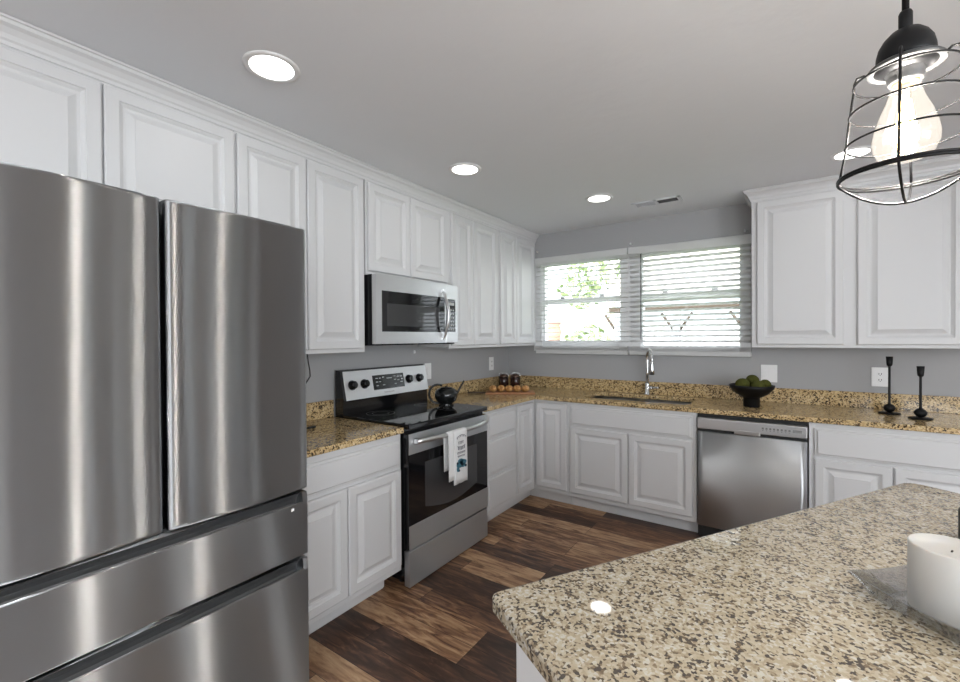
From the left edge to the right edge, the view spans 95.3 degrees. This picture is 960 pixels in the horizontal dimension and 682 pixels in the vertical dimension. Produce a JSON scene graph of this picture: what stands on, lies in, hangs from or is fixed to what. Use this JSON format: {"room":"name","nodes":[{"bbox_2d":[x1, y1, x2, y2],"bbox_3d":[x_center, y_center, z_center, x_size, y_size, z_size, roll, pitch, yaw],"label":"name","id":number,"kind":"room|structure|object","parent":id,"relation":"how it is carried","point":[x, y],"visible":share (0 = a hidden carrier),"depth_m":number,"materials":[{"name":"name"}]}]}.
{"room":"kitchen","nodes":[
{"label":"kitchen","id":0,"kind":"room"},
{"bbox_2d":[306,345,508,416],"bbox_3d":[-1.732,0.185,1.782,0.120,2.435,7.000,0,1,35],"label":"wall","id":1,"kind":"structure","parent":0,"point":[455,364],"depth_m":3.40,"materials":[{"name":"grey paint"}]},
{"bbox_2d":[0,44,234,212],"bbox_3d":[-1.517,-0.738,1.688,0.336,0.582,0.957,0,1,35],"label":"upper cabinet","id":2,"kind":"object","parent":1,"relation":"attached to","point":[54,118],"visible":0.57,"depth_m":1.61,"materials":[{"name":"white paint"}]},
{"bbox_2d":[0,12,539,242],"bbox_3d":[-0.536,-1.007,2.806,0.052,0.076,3.926,0,1,35],"label":"trim","id":3,"kind":"structure","parent":2,"relation":"attached to","point":[15,33],"depth_m":1.87,"materials":[{"name":"white paint"}]},
{"bbox_2d":[233,131,364,353],"bbox_3d":[-1.029,-0.484,2.396,0.336,1.107,0.753,0,1,35],"label":"upper cabinet","id":4,"kind":"object","parent":1,"relation":"attached to","point":[275,184],"visible":0.57,"depth_m":2.35,"materials":[{"name":"white paint"}]},
{"bbox_2d":[306,354,315,428],"bbox_3d":[-1.010,0.276,2.458,0.142,0.417,0.182,-1,1,-30],"label":"power cord","id":5,"kind":"object","parent":4,"relation":"hanging from","point":[310,427],"visible":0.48,"depth_m":2.55,"materials":[{"name":"black plastic"}]},
{"bbox_2d":[306,400,333,420],"bbox_3d":[-1.154,0.433,2.493,0.020,0.107,0.752,0,1,35],"label":"backsplash","id":6,"kind":"structure","parent":1,"relation":"attached to","point":[321,409],"depth_m":2.71,"materials":[{"name":"stone"}]},
{"bbox_2d":[363,179,448,284],"bbox_3d":[-0.584,-0.726,3.041,0.336,0.640,0.798,0,1,35],"label":"upper cabinet","id":7,"kind":"object","parent":1,"relation":"attached to","point":[405,236],"visible":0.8,"depth_m":2.88,"materials":[{"name":"white paint"}]},
{"bbox_2d":[364,274,457,345],"bbox_3d":[-0.528,-0.190,3.006,0.468,0.428,0.794,0,1,35],"label":"microwave","id":8,"kind":"object","parent":7,"relation":"attached to","point":[397,310],"visible":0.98,"depth_m":2.81,"materials":[{"name":"silver metal"}]},
{"bbox_2d":[425,363,430,378],"bbox_3d":[-0.423,0.245,3.565,0.008,0.130,0.078,0,1,35],"label":"wall outlet","id":9,"kind":"object","parent":1,"relation":"attached to","point":[427,365],"visible":0.87,"depth_m":3.56,"materials":[{"name":"white plastic"}]},
{"bbox_2d":[418,211,497,348],"bbox_3d":[-0.161,-0.499,3.654,0.336,1.107,0.683,0,1,35],"label":"upper cabinet","id":10,"kind":"object","parent":1,"relation":"attached to","point":[472,245],"visible":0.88,"depth_m":3.53,"materials":[{"name":"white paint"}]},
{"bbox_2d":[489,357,493,369],"bbox_3d":[0.114,0.224,4.343,0.009,0.130,0.080,0,1,35],"label":"wall outlet","id":11,"kind":"object","parent":1,"relation":"attached to","point":[491,359],"visible":1,"depth_m":4.34,"materials":[{"name":"white plastic"}]},
{"bbox_2d":[497,229,534,346],"bbox_3d":[0.236,-0.506,4.230,0.336,1.107,0.714,0,1,35],"label":"upper cabinet","id":12,"kind":"object","parent":1,"relation":"attached to","point":[515,255],"visible":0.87,"depth_m":4.07,"materials":[{"name":"white paint"}]},
{"bbox_2d":[0,0,959,234],"bbox_3d":[0.785,-1.084,0.044,6.240,0.100,7.260,0,1,35],"label":"ceiling","id":13,"kind":"structure","parent":0,"point":[558,104],"depth_m":1.77,"materials":[{"name":"white paint"}]},
{"bbox_2d":[242,50,299,82],"bbox_3d":[-0.787,-1.033,1.657,0.200,0.008,0.200,0,1,35],"label":"recessed light","id":14,"kind":"object","parent":13,"relation":"in","point":[270,66],"visible":1,"depth_m":1.65,"materials":[{"name":"white plastic"}]},
{"bbox_2d":[449,163,480,175],"bbox_3d":[-0.092,-1.045,2.672,0.200,0.008,0.200,0,1,35],"label":"recessed light","id":15,"kind":"object","parent":13,"relation":"in","point":[462,169],"visible":1,"depth_m":2.66,"materials":[{"name":"white plastic"}]},
{"bbox_2d":[585,194,612,202],"bbox_3d":[0.882,-1.055,3.245,0.200,0.008,0.200,0,1,35],"label":"recessed light","id":16,"kind":"object","parent":13,"relation":"in","point":[596,198],"visible":1,"depth_m":3.24,"materials":[{"name":"white plastic"}]},
{"bbox_2d":[631,195,682,208],"bbox_3d":[1.348,-1.058,3.343,0.350,0.009,0.140,0,1,35],"label":"ceiling vent","id":17,"kind":"object","parent":13,"relation":"in","point":[677,198],"visible":1,"depth_m":3.33,"materials":[{"name":"white metal"}]},
{"bbox_2d":[830,145,875,160],"bbox_3d":[2.100,-1.057,2.472,0.200,0.008,0.200,0,1,35],"label":"recessed light","id":18,"kind":"object","parent":13,"relation":"in","point":[864,150],"visible":0.89,"depth_m":2.45,"materials":[{"name":"white plastic"}]},
{"bbox_2d":[836,0,959,204],"bbox_3d":[0.532,-0.604,0.548,0.136,0.864,0.136,0,1,38],"label":"pendant lamp","id":19,"kind":"object","parent":13,"relation":"hanging from","point":[903,60],"visible":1,"depth_m":0.54,"materials":[{"name":"black metal"}]},
{"bbox_2d":[884,62,927,89],"bbox_3d":[0.534,-0.334,0.550,0.039,0.020,0.039,0,1,35],"label":"socket","id":20,"kind":"object","parent":19,"relation":"attached to","point":[913,73],"depth_m":0.54,"materials":[{"name":"grey"}]},
{"bbox_2d":[309,495,703,681],"bbox_3d":[0.801,1.441,0.063,6.240,0.080,7.260,0,1,35],"label":"floor","id":21,"kind":"structure","parent":0,"point":[445,627],"depth_m":2.32,"materials":[{"name":"brown wood"}]},
{"bbox_2d":[0,161,308,681],"bbox_3d":[-1.262,0.489,1.538,0.831,1.826,0.935,0,1,35],"label":"refrigerator","id":22,"kind":"object","parent":21,"relation":"on","point":[154,503],"visible":1,"depth_m":1.26,"materials":[{"name":"grey metal"}]},
{"bbox_2d":[302,434,401,633],"bbox_3d":[-0.900,0.957,2.324,0.628,0.874,0.752,0,1,35],"label":"base cabinet","id":23,"kind":"object","parent":21,"relation":"on","point":[354,492],"visible":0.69,"depth_m":2.16,"materials":[{"name":"white paint"}]},
{"bbox_2d":[306,400,403,457],"bbox_3d":[-0.900,0.449,2.317,0.638,0.139,0.752,0,1,35],"label":"countertop","id":24,"kind":"structure","parent":23,"relation":"on","point":[331,433],"depth_m":2.37,"materials":[{"name":"stone"}]},
{"bbox_2d":[335,364,488,587],"bbox_3d":[-0.402,0.785,2.927,0.708,1.203,0.797,0,1,35],"label":"range","id":25,"kind":"object","parent":21,"relation":"on","point":[440,519],"visible":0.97,"depth_m":2.76,"materials":[{"name":"black"}]},
{"bbox_2d":[341,400,486,429],"bbox_3d":[-0.413,0.479,2.929,0.588,0.029,0.794,0,1,35],"label":"cooktop","id":26,"kind":"object","parent":25,"relation":"in","point":[410,414],"depth_m":2.82,"materials":[{"name":"black glass"}]},
{"bbox_2d":[428,380,463,406],"bbox_3d":[-0.239,0.372,3.133,0.189,0.178,0.192,0,1,35],"label":"teapot","id":27,"kind":"object","parent":25,"relation":"on","point":[445,396],"visible":1,"depth_m":3.08,"materials":[{"name":"black"}]},
{"bbox_2d":[444,427,467,485],"bbox_3d":[-0.148,0.710,2.694,0.052,0.330,0.180,0,1,35],"label":"dish towel","id":28,"kind":"object","parent":25,"relation":"hanging from","point":[455,444],"visible":1,"depth_m":2.67,"materials":[{"name":"white fabric"}]},
{"bbox_2d":[457,458,466,471],"bbox_3d":[-0.114,0.762,2.704,0.004,0.076,0.099,0,1,35],"label":"picture","id":29,"kind":"object","parent":28,"relation":"attached to","point":[461,462],"depth_m":2.71,"materials":[{"name":"blue"}]},
{"bbox_2d":[482,405,515,520],"bbox_3d":[-0.086,0.943,3.503,0.628,0.874,0.470,0,1,35],"label":"base cabinet","id":30,"kind":"object","parent":21,"relation":"on","point":[501,426],"visible":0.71,"depth_m":3.32,"materials":[{"name":"white paint"}]},
{"bbox_2d":[516,642,545,681],"bbox_3d":[0.889,0.957,0.845,1.505,0.875,0.670,-1,0,-24],"label":"base cabinet","id":31,"kind":"object","parent":21,"relation":"on","point":[526,671],"visible":0.02,"depth_m":0.80,"materials":[{"name":"white paint"}]},
{"bbox_2d":[492,483,959,681],"bbox_3d":[0.941,0.503,0.718,1.575,0.032,1.000,-1,0,-24],"label":"countertop","id":32,"kind":"structure","parent":31,"relation":"on","point":[817,593],"depth_m":0.80,"materials":[{"name":"stone"}]},
{"bbox_2d":[958,507,959,538],"bbox_3d":[1.203,0.444,1.028,0.110,0.076,0.110,0,1,35],"label":"vase","id":33,"kind":"object","parent":32,"relation":"on","point":[959,507],"visible":0.86,"depth_m":1.06,"materials":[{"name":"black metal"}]},
{"bbox_3d":[0.826,0.464,0.768,0.284,0.044,0.284,0,1,35],"label":"glass dish","id":34,"kind":"object","parent":32,"relation":"on","visible":0},
{"bbox_2d":[907,533,959,629],"bbox_3d":[0.826,0.419,0.768,0.110,0.118,0.110,0,1,35],"label":"pillar candle","id":35,"kind":"object","parent":34,"relation":"in","point":[933,560],"visible":1,"depth_m":0.76,"materials":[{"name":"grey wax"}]},
{"bbox_2d":[508,399,571,508],"bbox_3d":[0.429,0.936,3.992,0.922,0.874,0.917,0,1,35],"label":"base cabinet","id":36,"kind":"object","parent":21,"relation":"on","point":[541,425],"visible":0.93,"depth_m":3.67,"materials":[{"name":"white paint"}]},
{"bbox_2d":[427,375,959,434],"bbox_3d":[1.294,0.429,3.102,3.358,0.139,1.393,0,1,35],"label":"countertop","id":37,"kind":"structure","parent":36,"relation":"on","point":[849,408],"depth_m":3.18,"materials":[{"name":"stone"}]},
{"bbox_2d":[468,390,534,394],"bbox_3d":[0.186,0.458,3.891,0.590,0.018,0.160,0,0,3],"label":"cutting board","id":38,"kind":"object","parent":37,"relation":"on","point":[488,392],"visible":0.98,"depth_m":3.82,"materials":[{"name":"brown wood"}]},
{"bbox_2d":[489,385,496,391],"bbox_3d":[0.116,0.420,3.889,0.082,0.057,0.096,0,1,35],"label":"bread roll","id":39,"kind":"object","parent":38,"relation":"on","point":[492,388],"visible":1,"depth_m":3.85,"materials":[{"name":"brown food"}]},
{"bbox_2d":[497,385,504,391],"bbox_3d":[0.186,0.419,3.886,0.082,0.057,0.096,0,0,29],"label":"bread roll","id":40,"kind":"object","parent":38,"relation":"on","point":[500,388],"visible":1,"depth_m":3.85,"materials":[{"name":"brown food"}]},
{"bbox_2d":[505,385,512,391],"bbox_3d":[0.258,0.419,3.883,0.082,0.057,0.096,0,1,41],"label":"bread roll","id":41,"kind":"object","parent":38,"relation":"on","point":[508,388],"visible":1,"depth_m":3.85,"materials":[{"name":"brown food"}]},
{"bbox_2d":[513,385,520,391],"bbox_3d":[0.328,0.418,3.880,0.082,0.057,0.096,0,1,34],"label":"bread roll","id":42,"kind":"object","parent":38,"relation":"on","point":[517,388],"visible":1,"depth_m":3.85,"materials":[{"name":"brown food"}]},
{"bbox_2d":[521,385,528,391],"bbox_3d":[0.399,0.418,3.876,0.082,0.057,0.096,0,0,29],"label":"bread roll","id":43,"kind":"object","parent":38,"relation":"on","point":[525,388],"visible":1,"depth_m":3.84,"materials":[{"name":"brown food"}]},
{"bbox_2d":[498,372,508,386],"bbox_3d":[0.231,0.385,4.300,0.098,0.157,0.098,0,1,35],"label":"jar","id":44,"kind":"object","parent":37,"relation":"on","point":[503,378],"visible":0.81,"depth_m":4.26,"materials":[{"name":"brown glass"}]},
{"bbox_2d":[510,372,520,386],"bbox_3d":[0.347,0.384,4.299,0.098,0.157,0.098,0,1,35],"label":"jar","id":45,"kind":"object","parent":37,"relation":"on","point":[514,378],"visible":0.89,"depth_m":4.26,"materials":[{"name":"brown glass"}]},
{"bbox_2d":[591,396,691,404],"bbox_3d":[1.286,0.596,3.569,0.842,0.199,0.422,0,1,35],"label":"sink","id":46,"kind":"object","parent":37,"relation":"in","point":[600,397],"visible":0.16,"depth_m":3.70,"materials":[{"name":"silver metal"}]},
{"bbox_2d":[591,396,642,400],"bbox_3d":[1.113,0.596,3.688,0.421,0.199,0.422,0,1,35],"label":"basin","id":47,"kind":"object","parent":46,"relation":"in","point":[601,397],"depth_m":3.86,"materials":[{"name":"silver metal"}]},
{"bbox_2d":[640,399,691,404],"bbox_3d":[1.460,0.595,3.449,0.421,0.199,0.422,0,1,35],"label":"basin","id":48,"kind":"object","parent":46,"relation":"in","point":[642,400],"depth_m":3.63,"materials":[{"name":"silver metal"}]},
{"bbox_2d":[644,349,658,394],"bbox_3d":[1.454,0.262,3.683,0.107,0.397,0.205,0,0,5],"label":"faucet","id":49,"kind":"object","parent":37,"relation":"on","point":[650,370],"visible":1,"depth_m":3.73,"materials":[{"name":"silver metal"}]},
{"bbox_2d":[729,383,774,407],"bbox_3d":[1.919,0.386,3.094,0.282,0.153,0.282,0,1,35],"label":"pedestal bowl","id":50,"kind":"object","parent":37,"relation":"on","point":[751,396],"visible":0.91,"depth_m":3.03,"materials":[{"name":"black ceramic"}]},
{"bbox_2d":[735,378,749,386],"bbox_3d":[1.855,0.308,3.093,0.091,0.090,0.093,0,1,35],"label":"moss ball","id":51,"kind":"object","parent":50,"relation":"in","point":[742,381],"visible":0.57,"depth_m":3.06,"materials":[{"name":"green plant"}]},
{"bbox_2d":[746,375,758,385],"bbox_3d":[1.945,0.282,3.125,0.083,0.083,0.082,0,1,34],"label":"moss ball","id":52,"kind":"object","parent":50,"relation":"in","point":[751,378],"visible":0.59,"depth_m":3.10,"materials":[{"name":"green plant"}]},
{"bbox_2d":[751,381,764,386],"bbox_3d":[1.920,0.315,3.026,0.082,0.083,0.084,-1,1,-36],"label":"moss ball","id":53,"kind":"object","parent":50,"relation":"in","point":[755,383],"visible":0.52,"depth_m":3.00,"materials":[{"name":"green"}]},
{"bbox_2d":[761,380,771,386],"bbox_3d":[2.000,0.308,3.071,0.075,0.076,0.075,0,0,2],"label":"moss ball","id":54,"kind":"object","parent":50,"relation":"in","point":[767,383],"visible":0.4,"depth_m":3.04,"materials":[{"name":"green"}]},
{"bbox_2d":[878,356,900,414],"bbox_3d":[2.596,0.279,2.777,0.108,0.362,0.108,0,1,35],"label":"candlestick","id":55,"kind":"object","parent":37,"relation":"on","point":[889,409],"visible":1,"depth_m":2.77,"materials":[{"name":"black metal"}]},
{"bbox_2d":[886,356,892,366],"bbox_3d":[2.595,0.130,2.776,0.036,0.064,0.036,0,1,35],"label":"cup","id":56,"kind":"object","parent":55,"relation":"on","point":[889,359],"depth_m":2.77,"materials":[{"name":"black metal"}]},
{"bbox_2d":[908,366,933,420],"bbox_3d":[2.610,0.306,2.594,0.108,0.312,0.108,0,1,35],"label":"candlestick","id":57,"kind":"object","parent":37,"relation":"on","point":[920,413],"visible":1,"depth_m":2.59,"materials":[{"name":"black metal"}]},
{"bbox_2d":[916,366,924,376],"bbox_3d":[2.609,0.182,2.594,0.036,0.064,0.036,0,1,35],"label":"cup","id":58,"kind":"object","parent":57,"relation":"on","point":[920,369],"depth_m":2.58,"materials":[{"name":"black metal"}]},
{"bbox_2d":[568,402,697,532],"bbox_3d":[1.288,0.934,3.576,0.958,0.874,0.628,0,1,35],"label":"base cabinet","id":59,"kind":"object","parent":21,"relation":"on","point":[637,463],"visible":0.86,"depth_m":3.29,"materials":[{"name":"white paint"}]},
{"bbox_2d":[697,413,807,535],"bbox_3d":[1.932,0.936,3.112,0.618,0.870,0.626,0,1,35],"label":"dishwasher","id":60,"kind":"object","parent":21,"relation":"on","point":[750,470],"visible":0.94,"depth_m":2.86,"materials":[{"name":"silver metal"}]},
{"bbox_2d":[808,422,959,507],"bbox_3d":[2.523,0.933,2.724,0.786,0.874,0.628,0,1,35],"label":"base cabinet","id":61,"kind":"object","parent":21,"relation":"on","point":[845,461],"visible":0.45,"depth_m":2.53,"materials":[{"name":"white paint"}]},
{"bbox_2d":[509,204,959,396],"bbox_3d":[2.814,0.148,2.984,6.240,2.435,0.140,0,1,35],"label":"wall","id":62,"kind":"structure","parent":0,"point":[833,369],"depth_m":3.52,"materials":[{"name":"grey paint"}]},
{"bbox_2d":[534,264,542,350],"bbox_3d":[0.587,-0.352,4.426,0.096,0.902,0.004,0,1,35],"label":"trim","id":63,"kind":"structure","parent":62,"relation":"attached to","point":[537,322],"depth_m":4.42,"materials":[{"name":"white plastic"}]},
{"bbox_2d":[542,256,620,347],"bbox_3d":[0.997,-0.365,4.249,0.856,0.865,0.070,0,1,35],"label":"window","id":64,"kind":"structure","parent":62,"relation":"in","point":[545,335],"depth_m":4.29,"materials":[{"name":"white plastic"}]},
{"bbox_2d":[535,248,628,354],"bbox_3d":[0.936,-0.349,4.134,0.910,0.944,0.077,0,1,35],"label":"window blind","id":65,"kind":"object","parent":64,"relation":"attached to","point":[617,350],"visible":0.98,"depth_m":4.11,"materials":[{"name":"white plastic"}]},
{"bbox_2d":[620,254,640,350],"bbox_3d":[1.343,-0.353,3.904,0.182,0.902,0.004,0,1,35],"label":"trim","id":66,"kind":"structure","parent":62,"relation":"attached to","point":[628,313],"depth_m":3.92,"materials":[{"name":"white plastic"}]},
{"bbox_2d":[641,248,738,348],"bbox_3d":[1.777,-0.366,3.711,0.832,0.865,0.070,0,1,35],"label":"window","id":67,"kind":"structure","parent":62,"relation":"in","point":[712,289],"depth_m":3.72,"materials":[{"name":"white plastic"}]},
{"bbox_2d":[628,234,751,356],"bbox_3d":[1.698,-0.350,3.608,0.925,0.944,0.077,0,1,35],"label":"window blind","id":68,"kind":"object","parent":67,"relation":"attached to","point":[738,241],"visible":1,"depth_m":3.58,"materials":[{"name":"white plastic"}]},
{"bbox_2d":[427,375,959,413],"bbox_3d":[1.294,0.413,3.102,3.358,0.107,1.393,0,1,35],"label":"backsplash","id":69,"kind":"structure","parent":62,"relation":"attached to","point":[905,402],"depth_m":3.47,"materials":[{"name":"stone"}]},
{"bbox_2d":[740,247,750,349],"bbox_3d":[2.064,-0.354,3.408,0.072,0.902,0.004,0,1,35],"label":"trim","id":70,"kind":"structure","parent":62,"relation":"attached to","point":[742,248],"depth_m":3.40,"materials":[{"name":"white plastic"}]},
{"bbox_2d":[761,365,776,381],"bbox_3d":[2.192,0.246,3.322,0.105,0.132,0.008,0,1,35],"label":"wall outlet","id":71,"kind":"object","parent":62,"relation":"attached to","point":[768,372],"visible":0.92,"depth_m":3.32,"materials":[{"name":"white plastic"}]},
{"bbox_2d":[752,171,959,348],"bbox_3d":[2.492,-0.510,2.905,1.160,1.107,0.336,0,1,35],"label":"upper cabinet","id":72,"kind":"object","parent":62,"relation":"attached to","point":[833,268],"visible":0.85,"depth_m":2.78,"materials":[{"name":"white paint"}]},
{"bbox_2d":[742,154,959,209],"bbox_3d":[2.480,-1.027,2.888,1.264,0.076,0.366,0,1,35],"label":"trim","id":73,"kind":"structure","parent":72,"relation":"attached to","point":[948,163],"depth_m":2.77,"materials":[{"name":"white paint"}]},
{"bbox_2d":[871,367,887,386],"bbox_3d":[2.709,0.244,2.966,0.088,0.130,0.009,0,1,35],"label":"wall outlet","id":74,"kind":"object","parent":62,"relation":"attached to","point":[879,375],"visible":0.91,"depth_m":2.97,"materials":[{"name":"white plastic"}]},
{"label":"outside","id":75,"kind":"structure","parent":0,"visible":0},
{"bbox_3d":[11.725,1.497,21.187,60.000,0.050,39.800,0,1,35],"label":"ground","id":76,"kind":"structure","parent":75,"visible":0},
{"bbox_2d":[548,320,561,339],"bbox_3d":[1.178,0.638,7.920,0.600,2.000,0.600,0,1,35],"label":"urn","id":77,"kind":"object","parent":76,"relation":"on","point":[552,327],"visible":0.24,"depth_m":7.66,"materials":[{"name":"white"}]},
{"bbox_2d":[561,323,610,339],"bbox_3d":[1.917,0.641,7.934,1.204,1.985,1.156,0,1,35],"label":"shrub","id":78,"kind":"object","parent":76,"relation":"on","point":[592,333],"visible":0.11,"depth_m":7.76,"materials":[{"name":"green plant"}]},
{"bbox_2d":[557,260,619,339],"bbox_3d":[3.017,-0.841,11.110,2.118,4.889,2.219,0,1,35],"label":"tree","id":79,"kind":"object","parent":76,"relation":"on","point":[608,326],"visible":0.24,"depth_m":10.93,"materials":[{"name":"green plant"}]},
{"bbox_2d":[574,323,738,344],"bbox_3d":[6.230,0.555,11.530,7.920,2.050,0.080,0,1,35],"label":"fence","id":80,"kind":"object","parent":76,"relation":"on","point":[603,326],"visible":0.09,"depth_m":11.88,"materials":[{"name":"white wood"}]},
{"bbox_2d":[604,248,739,344],"bbox_3d":[3.867,-0.266,7.574,2.678,3.780,2.700,0,1,35],"label":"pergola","id":81,"kind":"object","parent":76,"relation":"on","point":[616,320],"visible":0.3,"depth_m":7.07,"materials":[{"name":"brown"}]},
{"bbox_2d":[645,298,738,344],"bbox_3d":[7.253,-0.901,14.706,3.600,4.900,4.100,0,1,35],"label":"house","id":82,"kind":"structure","parent":76,"relation":"on","point":[729,299],"depth_m":13.12,"materials":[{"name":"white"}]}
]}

